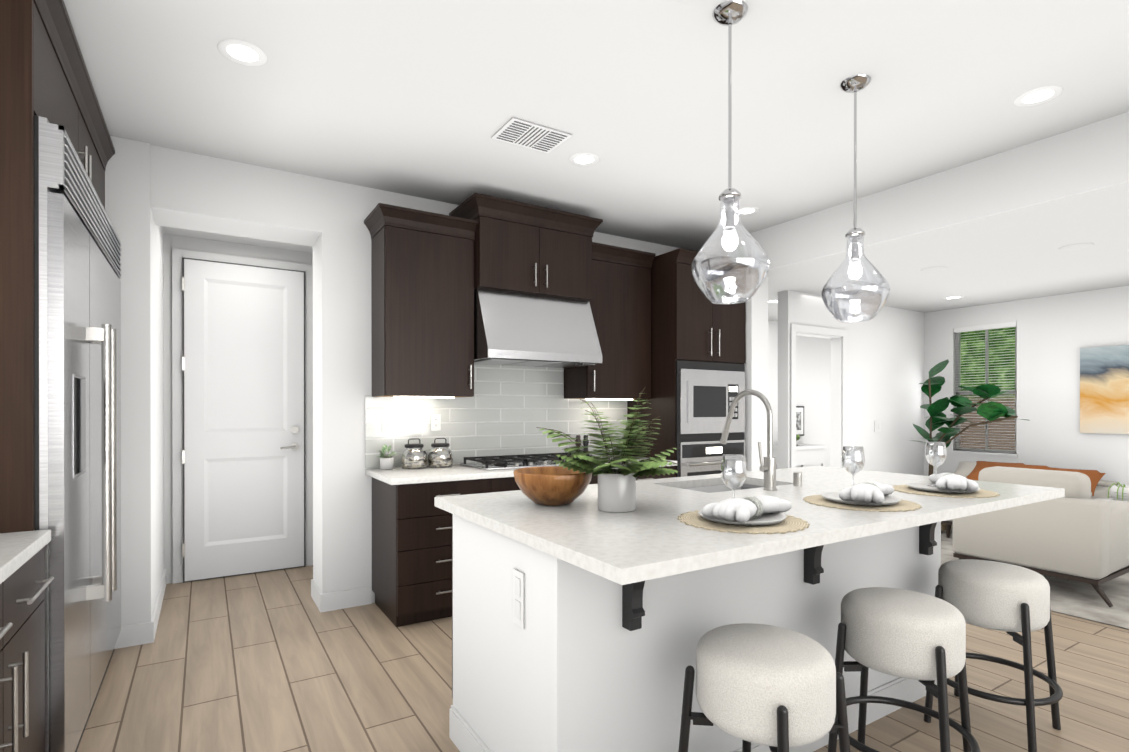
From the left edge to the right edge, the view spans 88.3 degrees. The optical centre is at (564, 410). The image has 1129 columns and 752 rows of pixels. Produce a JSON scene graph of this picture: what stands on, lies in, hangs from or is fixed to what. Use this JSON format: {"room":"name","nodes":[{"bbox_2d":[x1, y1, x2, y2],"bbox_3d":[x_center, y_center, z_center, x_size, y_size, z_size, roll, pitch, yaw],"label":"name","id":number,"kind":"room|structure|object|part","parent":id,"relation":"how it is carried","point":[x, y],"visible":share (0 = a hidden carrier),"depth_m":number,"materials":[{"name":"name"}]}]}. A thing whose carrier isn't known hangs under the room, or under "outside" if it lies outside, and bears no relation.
{"room":"kitchen","nodes":[
{"label":"kitchen","id":0,"kind":"room"},
{"bbox_2d":[0,0,83,187],"bbox_3d":[-2.132,-1.120,2.002,0.601,0.350,0.767,0,0,-32],"label":"upper cabinet","id":1,"kind":"object","parent":0,"relation":"attached to","point":[44,71],"depth_m":1.81,"materials":[{"name":"brown wood"}]},
{"bbox_2d":[105,136,163,625],"bbox_3d":[-3.099,-0.099,3.610,0.955,2.800,1.400,0,0,-32],"label":"wall","id":2,"kind":"structure","parent":0,"point":[140,233],"depth_m":3.24,"materials":[{"name":"white paint"}]},
{"bbox_2d":[0,112,106,227],"bbox_3d":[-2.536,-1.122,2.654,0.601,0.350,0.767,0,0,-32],"label":"upper cabinet","id":3,"kind":"object","parent":2,"relation":"attached to","point":[16,200],"depth_m":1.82,"materials":[{"name":"brown wood"}]},
{"bbox_2d":[150,145,321,583],"bbox_3d":[-2.255,-0.100,4.145,1.045,2.800,1.380,0,0,-32],"label":"wall","id":4,"kind":"structure","parent":0,"point":[202,203],"depth_m":3.64,"materials":[{"name":"white paint"}]},
{"bbox_2d":[148,569,165,642],"bbox_3d":[-2.649,1.243,3.807,0.014,0.115,1.284,0,0,-32],"label":"baseboard","id":5,"kind":"structure","parent":4,"relation":"attached to","point":[152,626],"depth_m":3.53,"materials":[{"name":"white paint"}]},
{"bbox_2d":[172,248,312,583],"bbox_3d":[-2.502,0.041,4.585,0.981,2.517,0.107,0,0,-32],"label":"door","id":6,"kind":"structure","parent":4,"relation":"in","point":[242,372],"depth_m":4.58,"materials":[{"name":"white paint"}]},
{"bbox_2d":[311,579,324,612],"bbox_3d":[-1.668,1.243,3.914,0.014,0.115,0.394,0,0,-32],"label":"baseboard","id":7,"kind":"structure","parent":4,"relation":"attached to","point":[319,598],"depth_m":3.84,"materials":[{"name":"white paint"}]},
{"bbox_2d":[313,178,678,602],"bbox_3d":[-0.178,-0.102,4.843,3.500,2.800,0.380,0,0,-32],"label":"wall","id":8,"kind":"structure","parent":0,"point":[342,481],"depth_m":3.83,"materials":[{"name":"white paint"}]},
{"bbox_2d":[321,586,371,611],"bbox_3d":[-1.431,1.243,3.838,0.308,0.115,0.014,0,0,-32],"label":"baseboard","id":9,"kind":"structure","parent":8,"relation":"attached to","point":[343,599],"depth_m":3.83,"materials":[{"name":"white paint"}]},
{"bbox_2d":[364,203,477,398],"bbox_3d":[-0.962,-0.676,3.893,0.648,1.187,0.399,0,0,-32],"label":"upper cabinet","id":10,"kind":"object","parent":8,"relation":"attached to","point":[422,297],"visible":1,"depth_m":3.76,"materials":[{"name":"brown wood"}]},
{"bbox_2d":[365,364,626,468],"bbox_3d":[-0.395,0.015,4.476,2.210,0.752,0.007,0,0,-32],"label":"tiled wall","id":11,"kind":"structure","parent":8,"relation":"attached to","point":[506,410],"depth_m":4.40,"materials":[{"name":"white tile"}]},
{"bbox_2d":[431,414,440,430],"bbox_3d":[-0.917,0.085,4.144,0.072,0.118,0.008,0,0,-32],"label":"switch plate","id":12,"kind":"object","parent":11,"relation":"attached to","point":[435,418],"depth_m":4.14,"materials":[{"name":"white plastic"}]},
{"bbox_2d":[449,193,602,300],"bbox_3d":[-0.274,-1.128,4.274,1.026,0.595,0.474,0,0,-32],"label":"upper cabinet","id":13,"kind":"object","parent":8,"relation":"attached to","point":[520,247],"visible":0.96,"depth_m":4.07,"materials":[{"name":"brown wood"}]},
{"bbox_2d":[474,288,601,367],"bbox_3d":[-0.254,-0.577,4.242,0.908,0.503,0.552,0,0,-32],"label":"range hood","id":14,"kind":"object","parent":8,"relation":"attached to","point":[519,329],"visible":0.9,"depth_m":4.04,"materials":[{"name":"metal"}]},
{"bbox_2d":[564,242,655,399],"bbox_3d":[0.365,-0.678,4.715,0.628,1.187,0.399,0,0,-32],"label":"upper cabinet","id":15,"kind":"object","parent":8,"relation":"attached to","point":[620,303],"visible":0.79,"depth_m":4.59,"materials":[{"name":"brown wood"}]},
{"bbox_2d":[64,0,1128,250],"bbox_3d":[0.941,-1.543,0.945,5.280,0.100,7.820,0,0,-32],"label":"ceiling","id":16,"kind":"structure","parent":0,"point":[424,98],"depth_m":2.73,"materials":[{"name":"white paint"}]},
{"bbox_2d":[217,39,266,65],"bbox_3d":[-1.346,-1.494,2.434,0.183,0.004,0.183,0,0,13],"label":"recessed light","id":17,"kind":"object","parent":16,"relation":"in","point":[248,54],"depth_m":2.43,"materials":[{"name":"white paint"}]},
{"bbox_2d":[491,117,571,152],"bbox_3d":[-0.179,-1.493,3.169,0.360,0.010,0.260,0,0,-32],"label":"air vent","id":18,"kind":"object","parent":16,"relation":"in","point":[529,134],"depth_m":3.15,"materials":[{"name":"white metal"}]},
{"bbox_2d":[569,153,599,165],"bbox_3d":[0.117,-1.497,3.470,0.183,0.004,0.183,0,0,13],"label":"recessed light","id":19,"kind":"object","parent":16,"relation":"in","point":[580,159],"depth_m":3.47,"materials":[{"name":"white paint"}]},
{"bbox_2d":[691,0,769,303],"bbox_3d":[0.621,-0.953,2.183,0.286,1.085,0.286,0,0,-32],"label":"pendant light","id":20,"kind":"object","parent":16,"relation":"hanging from","point":[729,13],"visible":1,"depth_m":2.16,"materials":[{"name":"clear glass"}]},
{"bbox_2d":[735,207,758,214],"bbox_3d":[1.368,-1.499,4.374,0.183,0.004,0.183,0,0,13],"label":"recessed light","id":21,"kind":"object","parent":16,"relation":"in","point":[744,210],"depth_m":4.36,"materials":[{"name":"white paint"}]},
{"bbox_2d":[821,74,890,322],"bbox_3d":[1.328,-0.954,2.656,0.286,1.085,0.286,0,0,-32],"label":"pendant light","id":22,"kind":"object","parent":16,"relation":"hanging from","point":[855,84],"visible":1,"depth_m":2.63,"materials":[{"name":"clear glass"}]},
{"bbox_2d":[1014,86,1062,106],"bbox_3d":[2.256,-1.495,2.771,0.183,0.004,0.183,0,0,13],"label":"recessed light","id":23,"kind":"object","parent":16,"relation":"in","point":[1037,96],"depth_m":2.77,"materials":[{"name":"white paint"}]},
{"bbox_2d":[77,525,1128,751],"bbox_3d":[2.638,1.332,3.167,10.500,0.060,9.800,0,0,-32],"label":"floor","id":24,"kind":"structure","parent":0,"point":[274,661],"depth_m":2.75,"materials":[{"name":"brown wood"}]},
{"bbox_2d":[0,546,51,751],"bbox_3d":[-1.668,0.860,1.285,0.630,0.892,0.900,0,0,-32],"label":"base cabinet","id":25,"kind":"object","parent":24,"relation":"on","point":[22,655],"depth_m":1.59,"materials":[{"name":"brown wood"}]},
{"bbox_2d":[0,529,50,583],"bbox_3d":[-0.787,0.399,-0.122,0.646,0.038,4.218,0,0,-32],"label":"countertop","id":26,"kind":"structure","parent":25,"relation":"on","point":[18,550],"depth_m":1.62,"materials":[{"name":"stone"}]},
{"bbox_2d":[34,115,120,751],"bbox_3d":[-2.267,0.184,2.372,0.739,2.240,1.514,0,0,-32],"label":"refrigerator","id":27,"kind":"object","parent":24,"relation":"on","point":[77,378],"visible":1,"depth_m":2.04,"materials":[{"name":"silver metal"}]},
{"bbox_2d":[372,466,674,626],"bbox_3d":[-0.208,0.865,4.217,2.168,0.870,0.648,0,0,-32],"label":"base cabinet","id":28,"kind":"object","parent":24,"relation":"on","point":[411,553],"visible":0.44,"depth_m":3.52,"materials":[{"name":"brown wood"}]},
{"bbox_2d":[365,457,676,484],"bbox_3d":[-0.229,0.411,4.209,2.210,0.038,0.638,0,0,-32],"label":"countertop","id":29,"kind":"structure","parent":28,"relation":"on","point":[426,474],"depth_m":3.66,"materials":[{"name":"stone"}]},
{"bbox_2d":[377,444,397,469],"bbox_3d":[-1.184,0.309,3.892,0.158,0.166,0.136,0,0,-32],"label":"potted plant","id":30,"kind":"object","parent":29,"relation":"on","point":[386,462],"visible":1,"depth_m":3.85,"materials":[{"name":"white ceramic"}]},
{"bbox_2d":[401,438,452,468],"bbox_3d":[-0.942,0.291,3.997,0.352,0.201,0.171,0,0,-27],"label":"canister","id":31,"kind":"object","parent":29,"relation":"on","point":[438,460],"visible":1,"depth_m":3.96,"materials":[{"name":"clear glass"}]},
{"bbox_2d":[460,452,591,469],"bbox_3d":[-0.243,0.363,4.221,0.915,0.056,0.450,0,0,-32],"label":"cooktop","id":32,"kind":"object","parent":29,"relation":"in","point":[502,462],"visible":0.73,"depth_m":4.06,"materials":[{"name":"metal"}]},
{"bbox_2d":[575,435,588,451],"bbox_3d":[0.141,0.294,4.689,0.117,0.192,0.053,0,0,-13],"label":"pepper mill","id":33,"kind":"object","parent":29,"relation":"on","point":[585,443],"visible":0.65,"depth_m":4.68,"materials":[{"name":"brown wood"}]},
{"bbox_2d":[434,504,940,751],"bbox_3d":[0.676,0.853,2.526,2.148,0.902,1.158,0,0,-32],"label":"kitchen island","id":34,"kind":"object","parent":24,"relation":"on","point":[586,616],"depth_m":1.91,"materials":[{"name":"white paint"}]},
{"bbox_2d":[434,480,881,587],"bbox_3d":[0.248,0.384,2.173,1.068,0.038,1.288,0,0,-32],"label":"island countertop","id":35,"kind":"structure","parent":34,"relation":"on","point":[638,537],"depth_m":1.79,"materials":[{"name":"white stone"}]},
{"bbox_2d":[513,466,591,505],"bbox_3d":[-0.045,0.299,2.274,0.310,0.130,0.310,0,0,-32],"label":"bowl","id":36,"kind":"object","parent":35,"relation":"on","point":[546,485],"depth_m":2.18,"materials":[{"name":"brown wood"}]},
{"bbox_2d":[536,388,679,512],"bbox_3d":[0.207,0.137,2.142,0.498,0.453,0.522,0,0,-32],"label":"potted plant","id":37,"kind":"object","parent":35,"relation":"on","point":[616,487],"depth_m":2.12,"materials":[{"name":"green plant"}]},
{"bbox_3d":[1.142,0.250,2.322,1.478,0.205,0.134,0,0,-32],"label":"wine glass","id":38,"kind":"part","parent":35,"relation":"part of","materials":[{"name":"clear glass"}]},
{"bbox_3d":[1.140,0.350,2.272,1.593,0.019,0.290,0,0,-32],"label":"plate","id":39,"kind":"part","parent":35,"relation":"part of","materials":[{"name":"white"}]},
{"bbox_2d":[677,510,809,533],"bbox_3d":[0.584,0.362,1.923,0.418,0.004,0.418,0,0,-32],"label":"placemat","id":40,"kind":"object","parent":34,"relation":"on","point":[789,523],"visible":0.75,"depth_m":1.82,"materials":[{"name":"beige wicker"}]},
{"bbox_2d":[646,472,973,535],"bbox_3d":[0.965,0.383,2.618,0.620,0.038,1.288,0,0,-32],"label":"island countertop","id":41,"kind":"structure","parent":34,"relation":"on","point":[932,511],"depth_m":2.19,"materials":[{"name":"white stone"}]},
{"bbox_2d":[674,480,761,491],"bbox_3d":[0.800,0.505,2.885,0.636,0.232,0.396,0,0,-32],"label":"sink","id":42,"kind":"object","parent":41,"relation":"in","point":[719,485],"depth_m":3.07,"materials":[{"name":"silver metal"}]},
{"bbox_2d":[720,390,777,491],"bbox_3d":[0.849,0.132,2.761,0.109,0.462,0.331,0,0,-32],"label":"faucet","id":43,"kind":"object","parent":41,"relation":"on","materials":[{"name":"silver metal"}]},
{"bbox_2d":[803,494,921,511],"bbox_3d":[1.166,0.361,2.294,0.418,0.004,0.418,0,0,-32],"label":"placemat","id":44,"kind":"object","parent":34,"relation":"on","point":[901,505],"visible":0.62,"depth_m":2.20,"materials":[{"name":"beige wicker"}]},
{"bbox_2d":[726,466,1064,514],"bbox_3d":[1.607,0.382,3.016,0.890,0.038,1.288,0,0,-32],"label":"island countertop","id":45,"kind":"structure","parent":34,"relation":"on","point":[1011,495],"depth_m":2.67,"materials":[{"name":"white stone"}]},
{"bbox_2d":[892,485,999,497],"bbox_3d":[1.700,0.361,2.616,0.418,0.004,0.418,0,0,-32],"label":"placemat","id":46,"kind":"object","parent":34,"relation":"on","point":[981,493],"visible":0.69,"depth_m":2.51,"materials":[{"name":"beige wicker"}]},
{"bbox_2d":[627,248,749,476],"bbox_3d":[1.066,0.021,4.975,0.790,2.555,0.698,0,0,-32],"label":"tall cabinet","id":47,"kind":"object","parent":24,"relation":"on","point":[698,349],"visible":0.58,"depth_m":4.68,"materials":[{"name":"brown wood"}]},
{"bbox_2d":[678,623,849,751],"bbox_3d":[0.563,0.977,1.646,0.452,0.659,0.452,0,0,-39],"label":"stool","id":48,"kind":"object","parent":24,"relation":"on","point":[776,689],"visible":1,"depth_m":1.52,"materials":[{"name":"fabric"}]},
{"bbox_2d":[773,444,826,466],"bbox_3d":[3.056,0.872,7.570,0.650,0.840,0.346,0,0,-32],"label":"console","id":49,"kind":"object","parent":24,"relation":"on","point":[808,454],"visible":0.25,"depth_m":7.47,"materials":[{"name":"white paint"}]},
{"bbox_2d":[796,434,799,445],"bbox_3d":[2.958,0.376,7.485,0.222,0.152,0.227,0,0,-32],"label":"potted plant","id":50,"kind":"object","parent":49,"relation":"on","point":[797,438],"visible":0.25,"depth_m":7.45,"materials":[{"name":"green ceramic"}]},
{"bbox_2d":[828,587,979,751],"bbox_3d":[1.160,0.976,2.010,0.452,0.659,0.452,0,0,43],"label":"stool","id":51,"kind":"object","parent":24,"relation":"on","point":[910,634],"visible":0.96,"depth_m":1.90,"materials":[{"name":"fabric"}]},
{"bbox_2d":[924,559,1062,751],"bbox_3d":[1.770,0.975,2.412,0.452,0.659,0.452,0,0,-39],"label":"stool","id":52,"kind":"object","parent":24,"relation":"on","point":[1011,599],"visible":0.85,"depth_m":2.27,"materials":[{"name":"fabric"}]},
{"bbox_2d":[941,531,1128,629],"bbox_3d":[3.990,1.293,4.593,2.300,0.012,2.600,0,0,-32],"label":"rug","id":53,"kind":"object","parent":24,"relation":"on","point":[1082,600],"depth_m":4.01,"materials":[{"name":"white carpet"}]},
{"bbox_2d":[909,359,1029,531],"bbox_3d":[4.140,0.362,6.009,0.576,1.842,1.027,0,0,-32],"label":"fiddle leaf fig","id":54,"kind":"object","parent":53,"relation":"on","point":[991,411],"visible":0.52,"depth_m":6.15,"materials":[{"name":"green plant"}]},
{"bbox_2d":[941,461,1118,537],"bbox_3d":[4.448,0.902,5.661,0.905,0.763,1.230,0,0,-32],"label":"sofa","id":55,"kind":"object","parent":53,"relation":"on","point":[972,470],"visible":0.15,"depth_m":5.61,"materials":[{"name":"brown leather"}]},
{"bbox_2d":[953,466,1128,606],"bbox_3d":[3.641,0.859,4.405,0.910,0.848,0.989,0,0,-32],"label":"sofa","id":56,"kind":"object","parent":53,"relation":"on","point":[1077,533],"visible":0.83,"depth_m":4.03,"materials":[{"name":"white fabric"}]},
{"bbox_2d":[1098,498,1112,500],"bbox_3d":[4.647,1.021,4.765,0.510,0.524,0.510,0,0,-32],"label":"side table","id":57,"kind":"object","parent":53,"relation":"on","point":[1107,499],"visible":0.06,"depth_m":4.95,"materials":[{"name":"white"}]},
{"bbox_2d":[1108,482,1128,500],"bbox_3d":[4.649,0.678,4.800,0.278,0.159,0.230,0,0,-32],"label":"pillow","id":58,"kind":"object","parent":57,"relation":"on","point":[1119,492],"visible":0.98,"depth_m":4.77,"materials":[{"name":"white fabric"}]},
{"bbox_2d":[744,274,767,470],"bbox_3d":[1.199,0.072,5.744,0.210,2.449,1.800,0,0,-32],"label":"wall","id":59,"kind":"structure","parent":0,"point":[756,377],"depth_m":4.96,"materials":[{"name":"white paint"}]},
{"bbox_2d":[768,321,830,468],"bbox_3d":[2.983,0.067,7.819,5.010,2.450,0.150,0,0,-32],"label":"wall","id":60,"kind":"structure","parent":0,"point":[813,376],"depth_m":7.93,"materials":[{"name":"white paint"}]},
{"bbox_2d":[796,406,803,435],"bbox_3d":[3.102,0.142,7.789,0.320,0.400,0.023,0,0,-32],"label":"framed picture","id":61,"kind":"object","parent":60,"relation":"attached to","point":[800,420],"visible":0.57,"depth_m":7.82,"materials":[{"name":"black"}]},
{"bbox_2d":[778,290,923,475],"bbox_3d":[3.234,0.070,6.322,2.640,2.450,0.120,0,0,-32],"label":"wall","id":62,"kind":"structure","parent":0,"point":[885,361],"depth_m":6.35,"materials":[{"name":"white paint"}]},
{"bbox_2d":[790,324,846,467],"bbox_3d":[2.524,0.231,5.874,0.900,2.130,0.135,0,0,-32],"label":"trim","id":63,"kind":"structure","parent":62,"relation":"attached to","point":[838,440],"depth_m":6.03,"materials":[{"name":"white paint"}]},
{"bbox_2d":[874,421,880,431],"bbox_3d":[3.430,0.175,6.368,0.116,0.116,0.008,0,0,-32],"label":"light switch","id":64,"kind":"object","parent":62,"relation":"attached to","point":[877,426],"visible":1,"depth_m":6.36,"materials":[{"name":"white plastic"}]},
{"bbox_2d":[697,112,1128,321],"bbox_3d":[4.882,-1.376,4.552,5.220,0.450,9.800,0,0,-32],"label":"ceiling","id":65,"kind":"structure","parent":0,"point":[1000,227],"depth_m":3.98,"materials":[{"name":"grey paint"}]},
{"bbox_2d":[847,280,875,286],"bbox_3d":[2.699,-1.148,5.247,0.300,0.010,0.150,0,0,-32],"label":"recessed light","id":66,"kind":"object","parent":65,"relation":"in","point":[855,280],"depth_m":5.22,"materials":[{"name":"white paint"}]},
{"bbox_2d":[920,266,947,271],"bbox_3d":[3.006,-1.149,4.731,0.189,0.006,0.189,0,0,13],"label":"recessed light","id":67,"kind":"object","parent":65,"relation":"in","point":[936,268],"depth_m":4.73,"materials":[{"name":"white paint"}]},
{"bbox_2d":[943,296,963,299],"bbox_3d":[3.974,-1.152,5.942,0.183,0.004,0.183,0,0,13],"label":"recessed light","id":68,"kind":"object","parent":65,"relation":"in","point":[951,297],"depth_m":5.93,"materials":[{"name":"white paint"}]},
{"bbox_2d":[1058,243,1093,250],"bbox_3d":[3.587,-1.147,4.079,0.189,0.006,0.189,0,0,13],"label":"recessed light","id":69,"kind":"object","parent":65,"relation":"in","point":[1077,246],"depth_m":4.06,"materials":[{"name":"white paint"}]},
{"bbox_2d":[924,285,1128,485],"bbox_3d":[6.191,0.075,3.913,0.150,2.450,7.330,0,0,-32],"label":"wall","id":70,"kind":"structure","parent":0,"point":[1055,333],"depth_m":5.87,"materials":[{"name":"white paint"}]},
{"bbox_2d":[951,322,1017,456],"bbox_3d":[4.641,-0.240,6.399,0.157,1.990,1.210,0,0,-32],"label":"window","id":71,"kind":"structure","parent":70,"relation":"in","point":[986,354],"depth_m":6.40,"materials":[{"name":"white paint"}]},
{"bbox_2d":[1080,345,1128,433],"bbox_3d":[5.300,-0.192,5.172,0.033,0.820,1.110,0,0,-32],"label":"picture","id":72,"kind":"object","parent":70,"relation":"attached to","point":[1104,389],"visible":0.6,"depth_m":5.48}
]}

